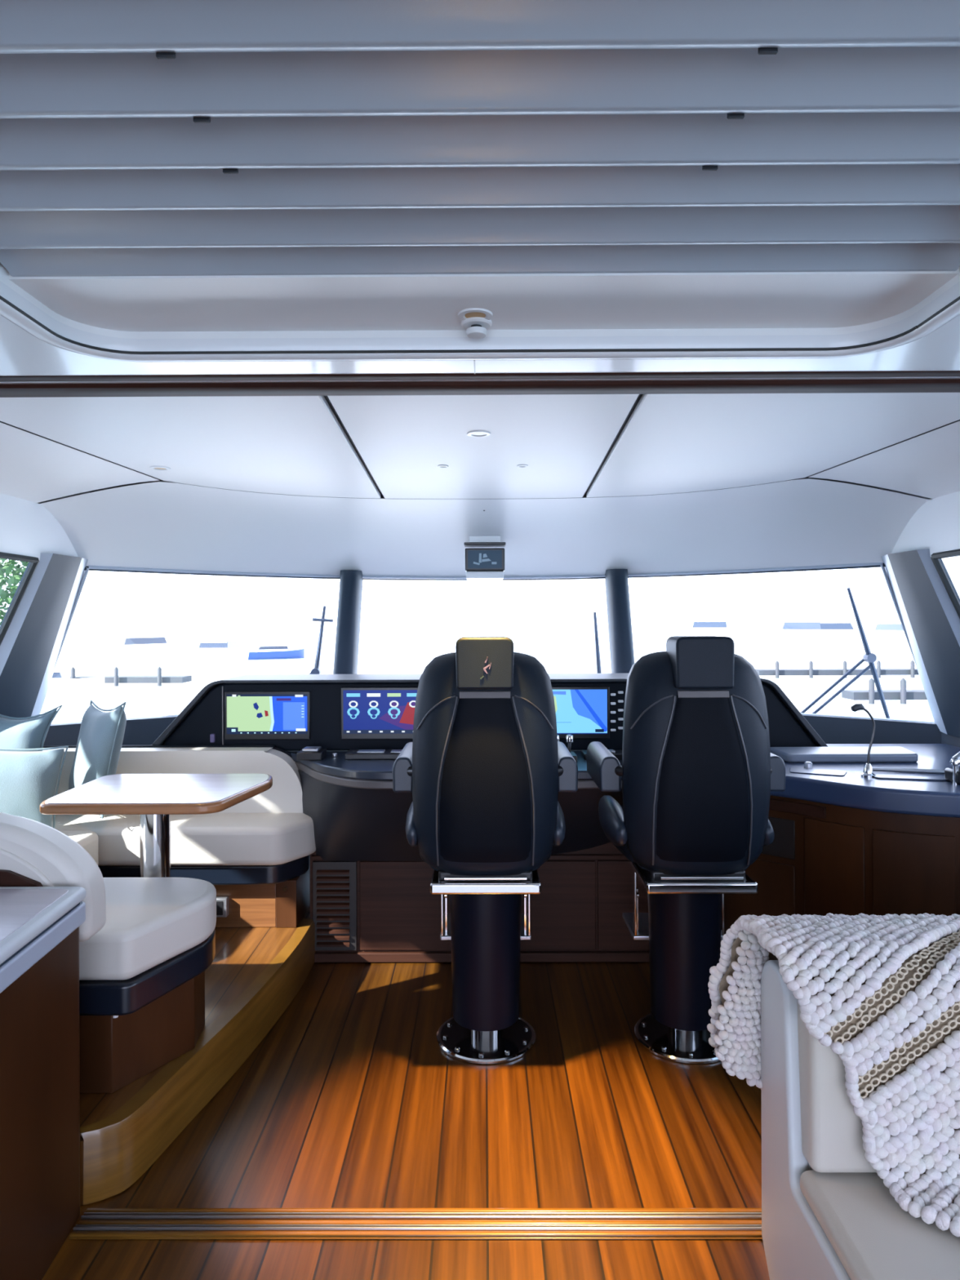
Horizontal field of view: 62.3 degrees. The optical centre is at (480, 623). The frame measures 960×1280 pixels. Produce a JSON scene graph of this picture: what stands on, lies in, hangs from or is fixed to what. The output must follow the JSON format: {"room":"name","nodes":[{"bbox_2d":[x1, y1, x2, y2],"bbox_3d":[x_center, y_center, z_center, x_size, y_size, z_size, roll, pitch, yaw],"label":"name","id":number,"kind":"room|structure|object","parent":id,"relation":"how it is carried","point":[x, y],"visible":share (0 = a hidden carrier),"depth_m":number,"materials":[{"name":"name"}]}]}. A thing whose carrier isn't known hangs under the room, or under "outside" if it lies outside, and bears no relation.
{"room":"control cabin","nodes":[
{"label":"control cabin","id":0,"kind":"room"},
{"bbox_2d":[0,558,28,625],"bbox_3d":[-11.509,-0.325,18.246,4.096,6.755,4.030,0,0,0],"label":"leafy tree","id":1,"kind":"object","parent":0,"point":[6,567],"visible":0.16,"depth_m":17.94,"materials":[{"name":"green plant"}]},
{"bbox_2d":[41,961,769,1279],"bbox_3d":[0.007,1.530,0.250,5.000,0.060,6.900,0,0,0],"label":"floor","id":2,"kind":"structure","parent":0,"point":[352,1098],"depth_m":2.31,"materials":[{"name":"brown wood"}]},
{"bbox_2d":[0,886,85,1279],"bbox_3d":[-1.594,1.090,1.303,1.351,0.832,1.494,0,0,0],"label":"base cabinet","id":3,"kind":"object","parent":2,"relation":"on","point":[40,1049],"visible":1,"depth_m":1.82,"materials":[{"name":"walnut wood"},{"name":"polished stone"}]},
{"bbox_2d":[80,906,315,1205],"bbox_3d":[-1.516,1.411,3.029,1.567,0.190,1.957,0,0,0],"label":"platform","id":4,"kind":"object","parent":2,"relation":"on","point":[255,974],"visible":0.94,"depth_m":2.48,"materials":[{"name":"brown wood"}]},
{"bbox_2d":[59,830,98,865],"bbox_3d":[-1.921,0.950,3.160,0.679,0.735,0.860,0,0,0],"label":"bench","id":5,"kind":"object","parent":4,"relation":"on","point":[88,840],"visible":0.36,"depth_m":3.25,"materials":[{"name":"beige leather"}]},
{"bbox_2d":[0,704,62,751],"bbox_3d":[-2.041,0.543,3.470,0.408,0.404,0.143,0,0,6],"label":"throw pillow","id":6,"kind":"object","parent":5,"relation":"on","point":[29,732],"visible":0.48,"depth_m":3.44,"materials":[{"name":"fabric"}]},
{"bbox_2d":[0,745,68,828],"bbox_3d":[-1.911,0.692,3.210,0.426,0.412,0.173,0,0,-11],"label":"throw pillow","id":7,"kind":"object","parent":5,"relation":"on","point":[27,779],"visible":0.69,"depth_m":3.19,"materials":[{"name":"fabric"}]},
{"bbox_2d":[0,812,216,1093],"bbox_3d":[-1.583,0.915,2.388,1.459,0.803,0.660,0,0,0],"label":"bench","id":8,"kind":"object","parent":4,"relation":"on","point":[147,945],"visible":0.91,"depth_m":2.25,"materials":[{"name":"beige leather"}]},
{"bbox_2d":[79,877,216,980],"bbox_3d":[-1.558,0.932,2.466,1.412,0.143,0.505,0,0,0],"label":"seat cushion","id":9,"kind":"object","parent":8,"relation":"on","point":[152,926],"depth_m":2.36,"materials":[{"name":"beige leather"}]},
{"bbox_2d":[40,773,272,877],"bbox_3d":[-1.107,0.945,2.803,0.669,0.738,0.525,0,0,0],"label":"table","id":10,"kind":"object","parent":4,"relation":"on","point":[154,797],"visible":0.81,"depth_m":2.76,"materials":[{"name":"wood"},{"name":"chrome"}]},
{"bbox_2d":[42,745,315,927],"bbox_3d":[-1.456,0.942,3.533,1.464,0.748,0.392,0,0,0],"label":"bench","id":11,"kind":"object","parent":4,"relation":"on","point":[255,852],"visible":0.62,"depth_m":3.44,"materials":[{"name":"beige leather"}]},
{"bbox_2d":[68,699,126,818],"bbox_3d":[-1.695,0.582,3.509,0.163,0.502,0.511,0,0,-41],"label":"throw pillow","id":12,"kind":"object","parent":11,"relation":"on","point":[101,734],"visible":0.77,"depth_m":3.39,"materials":[{"name":"fabric"}]},
{"bbox_2d":[51,813,315,866],"bbox_3d":[-1.452,0.942,3.502,1.454,0.163,0.330,0,0,0],"label":"seat cushion","id":13,"kind":"object","parent":11,"relation":"on","point":[212,839],"depth_m":3.34,"materials":[{"name":"beige leather"}]},
{"bbox_2d":[216,896,228,917],"bbox_3d":[-1.128,1.219,3.422,0.080,0.080,0.038,0,0,0],"label":"socket","id":14,"kind":"object","parent":11,"relation":"attached to","point":[222,902],"depth_m":3.41,"materials":[{"name":"silver plastic"}]},
{"bbox_2d":[68,1208,762,1239],"bbox_3d":[0.456,1.491,1.979,2.920,0.014,0.098,0,0,0],"label":"trim","id":15,"kind":"structure","parent":2,"relation":"on","point":[95,1223],"depth_m":1.97,"materials":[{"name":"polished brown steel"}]},
{"bbox_2d":[392,636,577,1063],"bbox_3d":[0.020,0.771,2.893,0.645,1.455,0.614,0,0,0],"label":"chair","id":16,"kind":"object","parent":2,"relation":"on","point":[485,767],"visible":1,"depth_m":2.65,"materials":[{"name":"black leather"}]},
{"bbox_2d":[151,673,827,962],"bbox_3d":[0.037,0.880,4.135,3.222,1.240,1.800,0,0,0],"label":"console","id":17,"kind":"object","parent":2,"relation":"on","point":[371,900],"visible":0.59,"depth_m":3.52,"materials":[{"name":"plastic"}]},
{"bbox_2d":[312,861,357,950],"bbox_3d":[-0.645,1.251,3.519,0.195,0.393,0.032,0,0,0],"label":"vent grille","id":18,"kind":"object","parent":17,"relation":"attached to","point":[335,883],"depth_m":3.52,"materials":[{"name":"brown wood"}]},
{"bbox_2d":[161,681,817,751],"bbox_3d":[0.034,0.436,3.950,3.136,0.328,0.400,0,0,0],"label":"hood","id":19,"kind":"object","parent":17,"relation":"attached to","point":[347,716],"depth_m":3.74,"materials":[{"name":"black plastic"}]},
{"bbox_2d":[586,635,786,1063],"bbox_3d":[0.740,0.769,2.890,0.645,1.455,0.612,0,0,0],"label":"chair","id":20,"kind":"object","parent":2,"relation":"on","point":[699,771],"visible":0.96,"depth_m":2.65,"materials":[{"name":"black leather"}]},
{"bbox_2d":[720,795,959,941],"bbox_3d":[1.671,1.091,3.340,1.340,0.805,1.103,0,0,0],"label":"base cabinet","id":21,"kind":"object","parent":2,"relation":"on","point":[822,859],"visible":0.25,"depth_m":2.98,"materials":[{"name":"brown wood"}]},
{"bbox_2d":[769,743,959,817],"bbox_3d":[1.642,0.619,3.342,1.335,0.125,1.200,0,0,0],"label":"countertop","id":22,"kind":"structure","parent":21,"relation":"on","point":[909,779],"depth_m":3.09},
{"bbox_2d":[769,746,918,762],"bbox_3d":[1.609,0.575,3.502,0.613,0.037,0.220,0,0,0],"label":"tray","id":23,"kind":"object","parent":22,"relation":"on","point":[886,753],"depth_m":3.40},
{"bbox_2d":[850,703,875,777],"bbox_3d":[1.494,0.453,3.092,0.093,0.283,0.052,0,0,0],"label":"gooseneck microphone","id":24,"kind":"object","parent":22,"relation":"on","point":[868,772],"visible":1,"depth_m":3.09,"materials":[{"name":"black metal"}]},
{"bbox_2d":[944,751,959,784],"bbox_3d":[1.824,0.534,2.961,0.160,0.119,0.100,0,0,0],"label":"throttle lever","id":25,"kind":"object","parent":22,"relation":"on","point":[952,775],"visible":1,"depth_m":2.94,"materials":[{"name":"silver plastic"}]},
{"bbox_2d":[760,960,959,1279],"bbox_3d":[1.284,1.097,1.136,1.352,0.797,1.185,0,0,0],"label":"sofa","id":26,"kind":"object","parent":2,"relation":"on","point":[827,1214],"visible":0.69,"depth_m":1.51,"materials":[{"name":"leather"}]},
{"bbox_2d":[706,912,959,1237],"bbox_3d":[0.878,0.839,1.380,0.735,0.431,0.894,0,0,0],"label":"knitted blanket","id":27,"kind":"object","parent":26,"relation":"on","point":[885,988],"visible":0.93,"depth_m":1.49,"materials":[{"name":"fabric"}]},
{"bbox_2d":[797,1003,876,1172],"bbox_3d":[1.297,0.874,1.551,1.328,0.352,0.085,0,0,0],"label":"cushion","id":28,"kind":"object","parent":26,"relation":"on","point":[830,1133],"depth_m":1.51,"materials":[{"name":"beige leather"}]},
{"bbox_2d":[800,1169,959,1279],"bbox_3d":[1.288,1.080,1.051,1.344,0.050,0.995,0,0,0],"label":"seat cushion","id":29,"kind":"object","parent":26,"relation":"on","point":[860,1230],"depth_m":1.39,"materials":[{"name":"beige leather"}]},
{"bbox_2d":[0,262,959,351],"bbox_3d":[-0.006,-0.712,-0.650,4.000,0.216,5.100,0,0,0],"label":"ceiling","id":30,"kind":"structure","parent":0,"point":[761,303],"depth_m":1.62,"materials":[{"name":"white paint"}]},
{"bbox_2d":[457,307,493,320],"bbox_3d":[-0.010,-0.658,1.687,0.075,0.010,0.075,0,0,0],"label":"recessed light","id":31,"kind":"object","parent":30,"relation":"in","point":[464,314],"visible":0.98,"depth_m":1.68,"materials":[{"name":"white plastic"}]},
{"bbox_2d":[461,316,492,338],"bbox_3d":[-0.008,-0.641,1.728,0.068,0.032,0.068,0,0,0],"label":"smoke detector","id":32,"kind":"object","parent":30,"relation":"attached to","point":[476,327],"visible":1,"depth_m":1.71,"materials":[{"name":"white plastic"}]},
{"bbox_2d":[0,0,959,276],"bbox_3d":[0.002,-0.676,0.916,1.780,0.032,1.194,0,0,0],"label":"blind","id":33,"kind":"object","parent":30,"relation":"attached to","point":[138,137],"visible":1,"depth_m":1.09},
{"bbox_2d":[0,280,959,361],"bbox_3d":[0.003,-0.619,0.960,1.860,0.043,1.690,0,0,0],"label":"trim","id":34,"kind":"structure","parent":30,"relation":"attached to","point":[953,293],"depth_m":1.77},
{"bbox_2d":[0,394,959,499],"bbox_3d":[0.013,-0.630,3.015,3.800,0.060,1.970,0,0,0],"label":"ceiling","id":35,"kind":"structure","parent":0,"point":[563,440],"depth_m":2.62,"materials":[{"name":"white plastic"}]},
{"bbox_2d":[0,422,159,502],"bbox_3d":[-1.558,-0.541,2.673,0.460,0.105,1.230,0,0,0],"label":"ceiling panel","id":36,"kind":"object","parent":35,"relation":"attached to","point":[33,468],"visible":1,"depth_m":2.89,"materials":[{"name":"white plastic"}]},
{"bbox_2d":[0,493,78,560],"bbox_3d":[-1.804,-0.375,2.845,0.035,0.227,1.572,0,0,0],"label":"trim","id":37,"kind":"structure","parent":36,"relation":"attached to","point":[27,528],"depth_m":3.16,"materials":[{"name":"white plastic"}]},
{"bbox_2d":[0,395,380,498],"bbox_3d":[-0.921,-0.607,2.919,1.014,0.020,1.729,0,0,0],"label":"ceiling panel","id":38,"kind":"object","parent":35,"relation":"attached to","point":[283,445],"visible":0.85,"depth_m":2.55,"materials":[{"name":"white plastic"}]},
{"bbox_2d":[150,466,170,471],"bbox_3d":[-1.219,-0.596,3.026,0.075,0.010,0.075,0,0,0],"label":"recessed light","id":39,"kind":"object","parent":38,"relation":"attached to","point":[155,468],"visible":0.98,"depth_m":3.02,"materials":[{"name":"white plastic"}]},
{"bbox_2d":[437,464,448,467],"bbox_3d":[-0.140,-0.601,3.011,0.042,0.010,0.042,0,0,0],"label":"recessed light","id":40,"kind":"object","parent":35,"relation":"in","point":[442,465],"visible":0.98,"depth_m":3.00,"materials":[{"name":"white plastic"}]},
{"bbox_2d":[466,431,490,437],"bbox_3d":[-0.004,-0.601,2.500,0.075,0.010,0.075,0,0,0],"label":"recessed light","id":41,"kind":"object","parent":35,"relation":"in","point":[473,433],"visible":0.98,"depth_m":2.50,"materials":[{"name":"white plastic"}]},
{"bbox_2d":[516,464,528,467],"bbox_3d":[0.161,-0.602,3.009,0.042,0.010,0.042,0,0,0],"label":"recessed light","id":42,"kind":"object","parent":35,"relation":"in","point":[518,465],"visible":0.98,"depth_m":3.00,"materials":[{"name":"white plastic"}]},
{"bbox_2d":[586,392,959,497],"bbox_3d":[0.946,-0.614,2.910,1.014,0.020,1.729,0,0,0],"label":"ceiling panel","id":43,"kind":"object","parent":35,"relation":"attached to","point":[680,442],"visible":0.85,"depth_m":2.54,"materials":[{"name":"white plastic"}]},
{"bbox_2d":[808,421,959,498],"bbox_3d":[1.581,-0.554,2.657,0.460,0.105,1.230,0,0,0],"label":"ceiling panel","id":44,"kind":"object","parent":35,"relation":"attached to","point":[927,464],"visible":1,"depth_m":2.90,"materials":[{"name":"white paint"}]},
{"bbox_2d":[891,491,959,556],"bbox_3d":[1.830,-0.389,2.827,0.035,0.227,1.572,0,0,0],"label":"trim","id":45,"kind":"structure","parent":44,"relation":"attached to","point":[935,526],"depth_m":3.19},
{"bbox_2d":[0,314,959,376],"bbox_3d":[-0.006,-0.600,-0.648,3.800,0.001,5.103,0,0,0],"label":"ceiling","id":46,"kind":"structure","parent":0,"point":[21,353],"depth_m":1.84,"materials":[{"name":"white paint"}]},
{"bbox_2d":[40,478,928,576],"bbox_3d":[0.018,-0.434,3.964,3.670,0.332,1.501,0,0,0],"label":"ceiling panel","id":47,"kind":"object","parent":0,"point":[799,522],"visible":0.93,"depth_m":3.90,"materials":[{"name":"white paint"}]},
{"bbox_2d":[463,535,505,580],"bbox_3d":[0.026,-0.357,4.295,0.220,0.226,0.210,0,0,0],"label":"display","id":48,"kind":"object","parent":47,"relation":"attached to","point":[481,563],"visible":1,"depth_m":4.20,"materials":[{"name":"black plastic"}]},
{"bbox_2d":[463,542,505,546],"bbox_3d":[0.026,-0.425,4.255,0.220,0.014,0.130,0,0,0],"label":"hood","id":49,"kind":"object","parent":48,"relation":"attached to","point":[466,544],"depth_m":4.19,"materials":[{"name":"black plastic"}]},
{"bbox_2d":[466,571,503,580],"bbox_3d":[0.027,-0.262,4.310,0.200,0.036,0.180,0,0,0],"label":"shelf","id":50,"kind":"object","parent":48,"relation":"attached to","point":[469,575],"depth_m":4.22,"materials":[{"name":"white plastic"}]},
{"bbox_2d":[84,563,885,580],"bbox_3d":[0.020,-0.264,4.124,3.686,0.022,1.012,0,0,0],"label":"trim","id":51,"kind":"structure","parent":47,"relation":"attached to","point":[883,564],"depth_m":4.20,"materials":[{"name":"plastic"}]},
{"bbox_2d":[38,347,931,503],"bbox_3d":[0.002,-0.514,0.818,4.000,0.452,8.035,0,0,0],"label":"roof","id":52,"kind":"structure","parent":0,"point":[885,489],"depth_m":3.50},
{"bbox_2d":[0,356,959,397],"bbox_3d":[0.008,-0.615,1.973,3.720,0.050,0.146,0,0,0],"label":"trim","id":53,"kind":"structure","parent":52,"relation":"attached to","point":[917,381],"depth_m":1.97,"materials":[{"name":"brown wood"}]},
{"bbox_2d":[43,714,941,751],"bbox_3d":[0.027,1.037,4.567,4.720,1.045,1.226,0,0,0],"label":"wall","id":54,"kind":"structure","parent":0,"point":[832,730],"depth_m":4.24,"materials":[{"name":"grey plastic"}]},
{"bbox_2d":[50,565,340,724],"bbox_3d":[-1.452,0.129,4.310,1.649,0.798,0.667,0,0,-37],"label":"window","id":55,"kind":"structure","parent":54,"relation":"in","point":[102,567],"depth_m":3.96,"materials":[{"name":"clear glass"}]},
{"bbox_2d":[308,605,333,674],"bbox_3d":[-1.048,0.201,4.990,0.337,0.629,0.123,0,0,41],"label":"mast","id":56,"kind":"object","parent":55,"relation":"attached to","point":[316,670],"visible":0.67,"depth_m":4.95,"materials":[{"name":"grey metal"}]},
{"bbox_2d":[333,569,363,674],"bbox_3d":[-0.784,0.112,4.664,0.156,0.813,0.688,0,0,-14],"label":"trim","id":57,"kind":"structure","parent":54,"relation":"attached to","point":[350,591],"depth_m":4.52,"materials":[{"name":"plastic"}]},
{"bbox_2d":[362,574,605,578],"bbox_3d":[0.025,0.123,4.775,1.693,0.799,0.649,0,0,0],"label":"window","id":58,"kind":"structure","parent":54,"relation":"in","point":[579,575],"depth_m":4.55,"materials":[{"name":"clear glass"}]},
{"bbox_2d":[593,611,601,673],"bbox_3d":[0.764,0.215,5.175,0.090,0.588,0.166,0,0,44],"label":"windscreen wiper","id":59,"kind":"object","parent":58,"relation":"attached to","point":[596,633],"visible":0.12,"depth_m":5.14,"materials":[{"name":"black metal"}]},
{"bbox_2d":[604,568,635,673],"bbox_3d":[0.832,0.105,4.656,0.156,0.813,0.688,0,0,15],"label":"trim","id":60,"kind":"structure","parent":54,"relation":"attached to","point":[616,581],"depth_m":4.51,"materials":[{"name":"plastic"}]},
{"bbox_2d":[627,562,934,723],"bbox_3d":[1.497,0.118,4.295,1.649,0.799,0.666,0,0,38],"label":"window","id":61,"kind":"structure","parent":54,"relation":"in","point":[852,565],"depth_m":3.98,"materials":[{"name":"clear glass"}]},
{"bbox_2d":[800,586,889,718],"bbox_3d":[2.267,0.217,4.898,0.488,0.863,0.435,0,0,-25],"label":"windscreen wiper","id":62,"kind":"object","parent":61,"relation":"attached to","point":[868,657],"visible":0.88,"depth_m":4.78,"materials":[{"name":"black metal"}]},
{"bbox_2d":[941,732,959,746],"bbox_3d":[2.366,1.033,0.438,0.120,1.035,7.300,0,0,0],"label":"wall","id":63,"kind":"structure","parent":0,"point":[945,739],"depth_m":3.92,"materials":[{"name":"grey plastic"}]},
{"bbox_2d":[881,549,959,737],"bbox_3d":[2.102,0.117,3.659,0.614,0.850,0.860,0,0,0],"label":"trim","id":64,"kind":"structure","parent":63,"relation":"attached to","point":[931,620],"depth_m":3.52,"materials":[{"name":"painted metal"}]},
{"bbox_2d":[930,549,959,618],"bbox_3d":[2.079,0.116,2.767,0.495,0.808,1.280,0,0,0],"label":"window","id":65,"kind":"structure","parent":63,"relation":"in","point":[935,557],"depth_m":3.23,"materials":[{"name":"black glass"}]},
{"bbox_3d":[-2.354,1.052,0.462,0.120,1.035,7.300,0,0,0],"label":"wall","id":66,"kind":"structure","parent":0,"visible":0},
{"bbox_2d":[0,551,39,645],"bbox_3d":[-2.050,0.131,2.788,0.495,0.808,1.280,0,0,0],"label":"window","id":67,"kind":"structure","parent":66,"relation":"in","point":[34,561],"depth_m":3.26,"materials":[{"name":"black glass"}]},
{"bbox_2d":[0,552,88,719],"bbox_3d":[-2.064,0.133,3.680,0.614,0.850,0.860,0,0,0],"label":"trim","id":68,"kind":"structure","parent":66,"relation":"attached to","point":[30,646],"depth_m":3.51,"materials":[{"name":"plastic"}]},
{"label":"outside","id":69,"kind":"structure","parent":0,"visible":0},
{"bbox_2d":[40,624,934,723],"bbox_3d":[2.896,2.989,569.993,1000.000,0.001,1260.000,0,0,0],"label":"water","id":70,"kind":"structure","parent":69,"point":[561,649],"depth_m":67.78,"materials":[{"name":"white liquid"}]},
{"bbox_2d":[45,667,104,696],"bbox_3d":[-18.819,2.269,34.096,5.000,2.007,1.600,0,0,-11],"label":"motor boat","id":71,"kind":"object","parent":70,"relation":"on","point":[60,685],"visible":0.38,"depth_m":33.88,"materials":[{"name":"white plastic"}]},
{"bbox_2d":[76,617,182,666],"bbox_3d":[-26.681,1.399,62.136,3.200,3.807,10.000,0,0,16],"label":"motor boat","id":72,"kind":"object","parent":70,"relation":"on","point":[121,650],"visible":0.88,"depth_m":59.63,"materials":[{"name":"white plastic"}]},
{"bbox_2d":[69,666,191,686],"bbox_3d":[-22.286,3.111,39.986,15.000,1.950,1.555,0,0,0],"label":"dock","id":73,"kind":"object","parent":70,"relation":"on","point":[159,678],"visible":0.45,"depth_m":39.44,"materials":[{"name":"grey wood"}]},
{"bbox_2d":[186,621,249,669],"bbox_3d":[-18.700,1.548,58.095,2.880,3.447,9.000,0,0,-1],"label":"motor boat","id":74,"kind":"object","parent":70,"relation":"on","point":[215,653],"visible":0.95,"depth_m":55.39,"materials":[{"name":"white plastic"}]},
{"bbox_2d":[248,636,304,659],"bbox_3d":[-18.137,2.176,70.093,5.500,2.187,1.760,0,0,-34],"label":"motor boat","id":75,"kind":"object","parent":70,"relation":"on","point":[268,651],"visible":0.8,"depth_m":69.45,"materials":[{"name":"white plastic"}]},
{"bbox_2d":[684,598,737,644],"bbox_3d":[26.456,0.115,89.867,5.120,5.967,16.000,0,0,22],"label":"motor boat","id":76,"kind":"object","parent":70,"relation":"on","point":[702,626],"visible":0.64,"depth_m":85.54,"materials":[{"name":"white plastic"}]},
{"bbox_2d":[770,598,876,655],"bbox_3d":[33.406,0.268,79.832,4.800,5.607,15.000,0,0,-7],"label":"motor boat","id":77,"kind":"object","parent":70,"relation":"on","point":[820,636],"visible":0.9,"depth_m":75.74,"materials":[{"name":"white plastic"}]},
{"bbox_2d":[755,660,919,678],"bbox_3d":[20.733,2.945,43.768,11.000,1.950,1.555,0,0,0],"label":"dock","id":78,"kind":"object","parent":70,"relation":"on","point":[811,672],"visible":0.53,"depth_m":43.25,"materials":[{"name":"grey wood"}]},
{"bbox_2d":[841,677,927,704],"bbox_3d":[15.613,2.965,29.794,3.500,1.950,1.255,0,0,0],"label":"dock","id":79,"kind":"object","parent":70,"relation":"on","point":[871,695],"visible":0.41,"depth_m":29.42,"materials":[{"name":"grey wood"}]},
{"bbox_2d":[866,620,911,653],"bbox_3d":[44.426,0.406,83.776,4.480,5.247,14.000,0,0,4],"label":"motor boat","id":80,"kind":"object","parent":70,"relation":"on","point":[891,637],"visible":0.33,"depth_m":82.32,"materials":[{"name":"white plastic"}]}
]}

